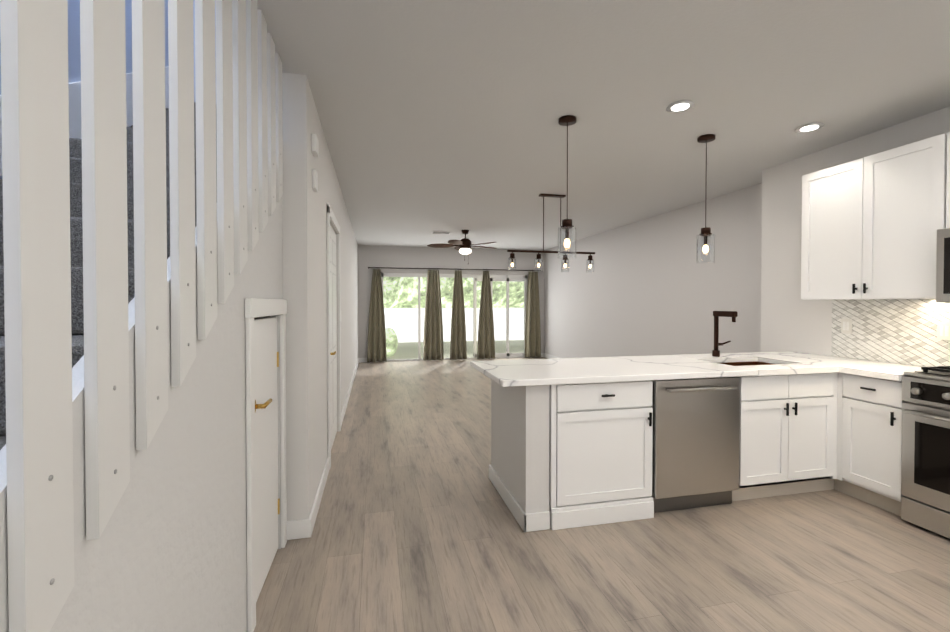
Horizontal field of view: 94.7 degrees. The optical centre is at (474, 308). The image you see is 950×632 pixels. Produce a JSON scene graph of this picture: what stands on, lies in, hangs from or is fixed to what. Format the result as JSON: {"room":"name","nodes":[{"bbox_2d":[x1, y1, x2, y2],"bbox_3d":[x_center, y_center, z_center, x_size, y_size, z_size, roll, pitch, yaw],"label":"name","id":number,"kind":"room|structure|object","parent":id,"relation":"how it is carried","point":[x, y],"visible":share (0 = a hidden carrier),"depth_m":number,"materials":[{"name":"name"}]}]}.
{"room":"kitchen","nodes":[
{"label":"kitchen","id":0,"kind":"room"},
{"bbox_2d":[0,0,282,631],"bbox_3d":[-1.220,-1.312,0.574,1.100,5.300,6.650,0,1,-13],"label":"wall","id":1,"kind":"structure","parent":0,"point":[166,551],"depth_m":1.21,"materials":[{"name":"white paint"}]},
{"bbox_2d":[0,66,168,175],"bbox_3d":[-1.736,-0.187,0.958,0.017,3.500,5.300,0,1,-13],"label":"trim","id":2,"kind":"structure","parent":1,"relation":"attached to","point":[74,109],"depth_m":2.23,"materials":[{"name":"white"}]},
{"bbox_2d":[0,0,282,631],"bbox_3d":[-0.621,0.019,0.498,0.021,2.632,3.843,0,1,-13],"label":"rail","id":3,"kind":"object","parent":1,"relation":"attached to","point":[238,81],"visible":1,"depth_m":0.82,"materials":[{"name":"white paint"}]},
{"bbox_2d":[244,298,286,631],"bbox_3d":[-0.994,0.636,2.102,0.089,1.365,0.732,0,1,-13],"label":"door","id":4,"kind":"structure","parent":1,"relation":"in","point":[262,365],"depth_m":2.06,"materials":[{"name":"white wood"}]},
{"bbox_2d":[282,72,357,520],"bbox_3d":[-1.906,-0.054,6.142,0.230,2.640,7.520,0,1,-13],"label":"wall","id":5,"kind":"structure","parent":0,"point":[304,212],"depth_m":2.54,"materials":[{"name":"white paint"}]},
{"bbox_2d":[311,133,318,157],"bbox_3d":[-0.997,-1.015,2.726,0.029,0.110,0.120,0,1,-13],"label":"detector","id":6,"kind":"object","parent":5,"relation":"attached to","point":[314,145],"visible":1,"depth_m":2.67,"materials":[{"name":"white plastic"}]},
{"bbox_2d":[312,169,317,191],"bbox_3d":[-1.000,-0.800,2.733,0.024,0.120,0.090,0,1,-13],"label":"detector","id":7,"kind":"object","parent":5,"relation":"attached to","point":[314,180],"visible":0.98,"depth_m":2.69,"materials":[{"name":"white plastic"}]},
{"bbox_2d":[306,457,328,537],"bbox_3d":[-1.062,1.254,3.009,0.016,0.105,1.036,0,1,-13],"label":"baseboard","id":8,"kind":"structure","parent":5,"relation":"attached to","point":[310,522],"depth_m":2.78,"materials":[{"name":"white wood"}]},
{"bbox_2d":[327,203,340,469],"bbox_3d":[-1.312,0.220,4.065,0.094,2.145,1.152,0,1,-13],"label":"hall door","id":9,"kind":"structure","parent":5,"relation":"in","point":[331,342],"depth_m":4.10,"materials":[{"name":"white wood"}]},
{"bbox_2d":[341,358,358,425],"bbox_3d":[-2.029,1.199,7.248,0.016,0.105,5.340,0,1,-13],"label":"baseboard","id":10,"kind":"structure","parent":5,"relation":"attached to","point":[351,384],"depth_m":6.01,"materials":[{"name":"white"}]},
{"bbox_2d":[358,245,543,357],"bbox_3d":[-0.540,-0.110,10.386,4.900,2.640,0.150,0,1,-13],"label":"wall","id":11,"kind":"structure","parent":0,"point":[403,257],"depth_m":10.17,"materials":[{"name":"grey paint"}]},
{"bbox_2d":[359,358,378,362],"bbox_3d":[-2.379,1.164,9.898,0.470,0.105,0.016,0,1,-13],"label":"baseboard","id":12,"kind":"structure","parent":11,"relation":"attached to","point":[361,360],"depth_m":9.86,"materials":[{"name":"white"}]},
{"bbox_2d":[381,273,526,361],"bbox_3d":[-0.437,0.194,10.386,3.508,2.034,0.104,0,1,-13],"label":"window","id":13,"kind":"structure","parent":11,"relation":"in","point":[507,279],"depth_m":10.48,"materials":[{"name":"white"}]},
{"bbox_2d":[368,267,540,270],"bbox_3d":[-0.395,-0.923,10.276,4.124,0.047,0.108,0,1,-13],"label":"curtain rod","id":14,"kind":"object","parent":11,"relation":"attached to","point":[450,269],"visible":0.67,"depth_m":10.20,"materials":[{"name":"grey metal"}]},
{"bbox_2d":[367,269,386,361],"bbox_3d":[-2.210,0.153,9.847,0.424,2.088,0.117,0,1,-13],"label":"curtain","id":15,"kind":"object","parent":14,"relation":"hanging from","point":[376,350],"visible":1,"depth_m":9.85,"materials":[{"name":"fabric"}]},
{"bbox_2d":[423,270,443,360],"bbox_3d":[-0.962,0.150,10.131,0.484,2.088,0.115,0,1,-13],"label":"curtain","id":16,"kind":"object","parent":14,"relation":"hanging from","point":[433,348],"visible":1,"depth_m":10.13,"materials":[{"name":"fabric"}]},
{"bbox_2d":[450,270,466,359],"bbox_3d":[-0.398,0.148,10.259,0.394,2.088,0.116,0,1,-13],"label":"curtain","id":17,"kind":"object","parent":14,"relation":"hanging from","point":[458,348],"visible":1,"depth_m":10.26,"materials":[{"name":"fabric"}]},
{"bbox_2d":[477,271,494,358],"bbox_3d":[0.256,0.146,10.408,0.434,2.088,0.116,0,1,-13],"label":"curtain","id":18,"kind":"object","parent":14,"relation":"hanging from","point":[486,344],"visible":1,"depth_m":10.41,"materials":[{"name":"fabric"}]},
{"bbox_2d":[525,271,540,357],"bbox_3d":[1.423,0.143,10.677,0.433,2.088,0.111,0,1,-13],"label":"curtain","id":19,"kind":"object","parent":14,"relation":"hanging from","point":[532,336],"visible":1,"depth_m":10.67,"materials":[{"name":"fabric"}]},
{"bbox_2d":[491,380,549,513],"bbox_3d":[1.590,0.872,3.274,2.828,0.863,0.790,0,1,-13],"label":"wall","id":20,"kind":"structure","parent":0,"point":[520,421],"depth_m":2.62,"materials":[{"name":"white paint"}]},
{"bbox_2d":[489,464,528,531],"bbox_3d":[0.209,1.255,2.942,0.016,0.105,0.780,0,1,-13],"label":"baseboard","id":21,"kind":"structure","parent":20,"relation":"attached to","point":[521,517],"depth_m":2.82,"materials":[{"name":"white wood"}]},
{"bbox_2d":[254,357,949,631],"bbox_3d":[0.361,1.341,4.200,5.900,0.100,12.650,0,1,-13],"label":"floor","id":22,"kind":"structure","parent":0,"point":[417,528],"depth_m":2.32,"materials":[{"name":"plastic"}]},
{"bbox_2d":[0,102,269,449],"bbox_3d":[-1.361,-0.112,1.375,0.927,2.880,4.795,0,1,-13],"label":"stairs","id":23,"kind":"structure","parent":22,"relation":"on","point":[76,237],"depth_m":1.40,"materials":[{"name":"carpet"}]},
{"bbox_2d":[549,380,653,529],"bbox_3d":[0.709,0.874,2.993,0.679,0.864,0.697,0,1,-13],"label":"base cabinet","id":24,"kind":"object","parent":22,"relation":"on","point":[601,434],"depth_m":2.66,"materials":[{"name":"white wood"}]},
{"bbox_2d":[651,377,739,512],"bbox_3d":[1.365,0.876,3.104,0.624,0.859,0.721,0,1,-13],"label":"dishwasher","id":25,"kind":"object","parent":22,"relation":"on","point":[696,443],"visible":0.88,"depth_m":2.80,"materials":[{"name":"silver metal"}]},
{"bbox_2d":[825,372,905,515],"bbox_3d":[2.825,0.875,2.942,0.569,0.864,0.410,0,1,-13],"label":"base cabinet","id":26,"kind":"object","parent":22,"relation":"on","point":[863,414],"depth_m":2.90,"materials":[{"name":"white wood"}]},
{"bbox_2d":[470,351,931,386],"bbox_3d":[1.555,0.420,3.061,2.988,0.038,1.218,0,1,-13],"label":"countertop","id":27,"kind":"structure","parent":26,"relation":"on","point":[527,372],"depth_m":2.98,"materials":[{"name":"stone"}]},
{"bbox_2d":[712,311,737,356],"bbox_3d":[2.048,0.207,3.522,0.151,0.374,0.228,0,1,-13],"label":"faucet","id":28,"kind":"object","parent":27,"relation":"on","point":[717,315],"visible":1,"depth_m":3.58,"materials":[{"name":"black metal"}]},
{"bbox_2d":[721,361,771,365],"bbox_3d":[2.067,0.540,3.322,0.624,0.204,0.424,0,1,-13],"label":"sink","id":29,"kind":"object","parent":27,"relation":"in","point":[744,363],"depth_m":3.55,"materials":[{"name":"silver metal"}]},
{"bbox_2d":[901,366,949,538],"bbox_3d":[2.932,0.825,2.360,0.614,0.940,0.763,0,1,-13],"label":"range","id":30,"kind":"object","parent":22,"relation":"on","point":[925,482],"visible":1,"depth_m":2.56,"materials":[{"name":"silver metal"}]},
{"bbox_2d":[257,0,949,249],"bbox_3d":[0.878,-1.420,4.282,4.840,0.140,12.650,0,1,-13],"label":"ceiling","id":31,"kind":"structure","parent":0,"point":[441,115],"depth_m":2.73,"materials":[{"name":"white paint"}]},
{"bbox_2d":[432,231,450,233],"bbox_3d":[-0.620,-1.390,8.018,0.340,0.015,0.200,0,1,-13],"label":"ceiling vent","id":32,"kind":"object","parent":31,"relation":"in","point":[437,232],"visible":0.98,"depth_m":7.96,"materials":[{"name":"white metal"}]},
{"bbox_2d":[427,230,495,263],"bbox_3d":[-0.193,-1.089,7.869,1.312,0.614,1.267,0,1,-13],"label":"ceiling fan","id":33,"kind":"object","parent":31,"relation":"hanging from","point":[463,246],"visible":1,"depth_m":7.75,"materials":[{"name":"brown metal"}]},
{"bbox_2d":[507,194,594,272],"bbox_3d":[0.926,-0.902,5.248,1.120,0.919,0.096,0,1,-13],"label":"chandelier","id":34,"kind":"object","parent":31,"relation":"hanging from","point":[512,257],"visible":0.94,"depth_m":5.23,"materials":[{"name":"brown metal"}]},
{"bbox_2d":[558,115,575,258],"bbox_3d":[0.650,-0.844,3.083,0.128,0.979,0.128,0,1,-13],"label":"pendant light","id":35,"kind":"object","parent":31,"relation":"hanging from","point":[567,121],"visible":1,"depth_m":3.08,"materials":[{"name":"brown metal"}]},
{"bbox_2d":[666,100,694,112],"bbox_3d":[1.344,-1.324,2.866,0.169,0.013,0.169,0,1,32],"label":"recessed light","id":36,"kind":"object","parent":31,"relation":"in","point":[680,106],"depth_m":2.85,"materials":[{"name":"white plastic"}]},
{"bbox_2d":[696,134,714,262],"bbox_3d":[1.805,-0.849,3.418,0.128,0.979,0.128,0,1,-13],"label":"pendant light","id":37,"kind":"object","parent":31,"relation":"hanging from","point":[705,231],"visible":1,"depth_m":3.41,"materials":[{"name":"brown metal"}]},
{"bbox_2d":[795,122,823,132],"bbox_3d":[2.455,-1.329,3.212,0.169,0.013,0.169,0,1,32],"label":"recessed light","id":38,"kind":"object","parent":31,"relation":"in","point":[809,127],"depth_m":3.20,"materials":[{"name":"white plastic"}]},
{"bbox_2d":[544,183,761,357],"bbox_3d":[2.536,-0.074,7.621,0.190,2.640,6.610,0,1,-13],"label":"wall","id":39,"kind":"structure","parent":0,"point":[650,286],"depth_m":6.34,"materials":[{"name":"grey paint"}]},
{"bbox_2d":[543,353,558,358],"bbox_3d":[2.436,1.194,7.615,0.016,0.105,6.610,0,1,-13],"label":"baseboard","id":40,"kind":"structure","parent":39,"relation":"attached to","point":[545,355],"depth_m":10.51,"materials":[{"name":"white"}]},
{"bbox_2d":[761,106,949,366],"bbox_3d":[3.740,0.006,1.486,0.570,2.640,5.890,0,1,-13],"label":"wall","id":41,"kind":"structure","parent":0,"point":[792,320],"depth_m":3.95,"materials":[{"name":"white paint"}]},
{"bbox_2d":[801,132,949,299],"bbox_3d":[2.908,-0.569,3.098,0.328,1.003,0.982,0,1,-13],"label":"upper cabinet","id":42,"kind":"object","parent":41,"relation":"attached to","point":[871,224],"visible":0.98,"depth_m":2.98,"materials":[{"name":"white wood"}]},
{"bbox_2d":[831,299,949,366],"bbox_3d":[3.335,0.180,1.965,0.008,0.465,3.400,0,1,-13],"label":"tile backsplash","id":43,"kind":"structure","parent":41,"relation":"attached to","point":[901,331],"depth_m":3.19,"materials":[{"name":"tile"}]},
{"bbox_2d":[841,318,851,333],"bbox_3d":[2.974,0.140,3.503,0.010,0.120,0.080,0,1,-13],"label":"electrical outlet plate","id":44,"kind":"object","parent":43,"relation":"attached to","point":[846,324],"depth_m":3.50,"materials":[{"name":"white plastic"}]},
{"bbox_2d":[937,322,949,339],"bbox_3d":[3.112,0.148,2.898,0.010,0.120,0.080,0,1,-13],"label":"electrical outlet plate","id":45,"kind":"object","parent":43,"relation":"attached to","point":[943,330],"depth_m":2.90,"materials":[{"name":"white plastic"}]},
{"bbox_2d":[936,228,949,302],"bbox_3d":[3.050,-0.251,2.309,0.405,0.442,0.756,0,1,-13],"label":"microwave","id":46,"kind":"object","parent":41,"relation":"attached to","point":[943,268],"visible":1,"depth_m":2.60,"materials":[{"name":"silver metal"}]},
{"label":"outside","id":47,"kind":"structure","parent":0,"visible":0},
{"bbox_2d":[387,340,523,358],"bbox_3d":[-2.594,1.194,20.090,20.000,0.100,19.650,0,1,-13],"label":"ground","id":48,"kind":"structure","parent":47,"point":[407,350],"depth_m":13.48,"materials":[{"name":"beige"}]},
{"bbox_2d":[383,277,523,355],"bbox_3d":[-1.421,-3.333,17.133,23.000,9.090,11.045,0,1,-13],"label":"trees","id":49,"kind":"object","parent":48,"relation":"on","point":[394,291],"depth_m":16.50,"materials":[{"name":"green plant"}]},
{"bbox_2d":[384,308,523,341],"bbox_3d":[-1.628,0.560,15.840,20.140,1.280,0.110,0,1,-13],"label":"fence","id":50,"kind":"object","parent":48,"relation":"on","point":[406,312],"depth_m":15.96,"materials":[{"name":"white plastic"}]},
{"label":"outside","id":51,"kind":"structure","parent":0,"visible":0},
{"bbox_2d":[385,324,515,326],"bbox_3d":[-0.818,0.495,12.736,4.200,0.050,0.040,0,1,-13],"label":"rail","id":52,"kind":"object","parent":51,"point":[444,325],"depth_m":12.56,"materials":[{"name":"white plastic"}]}
]}

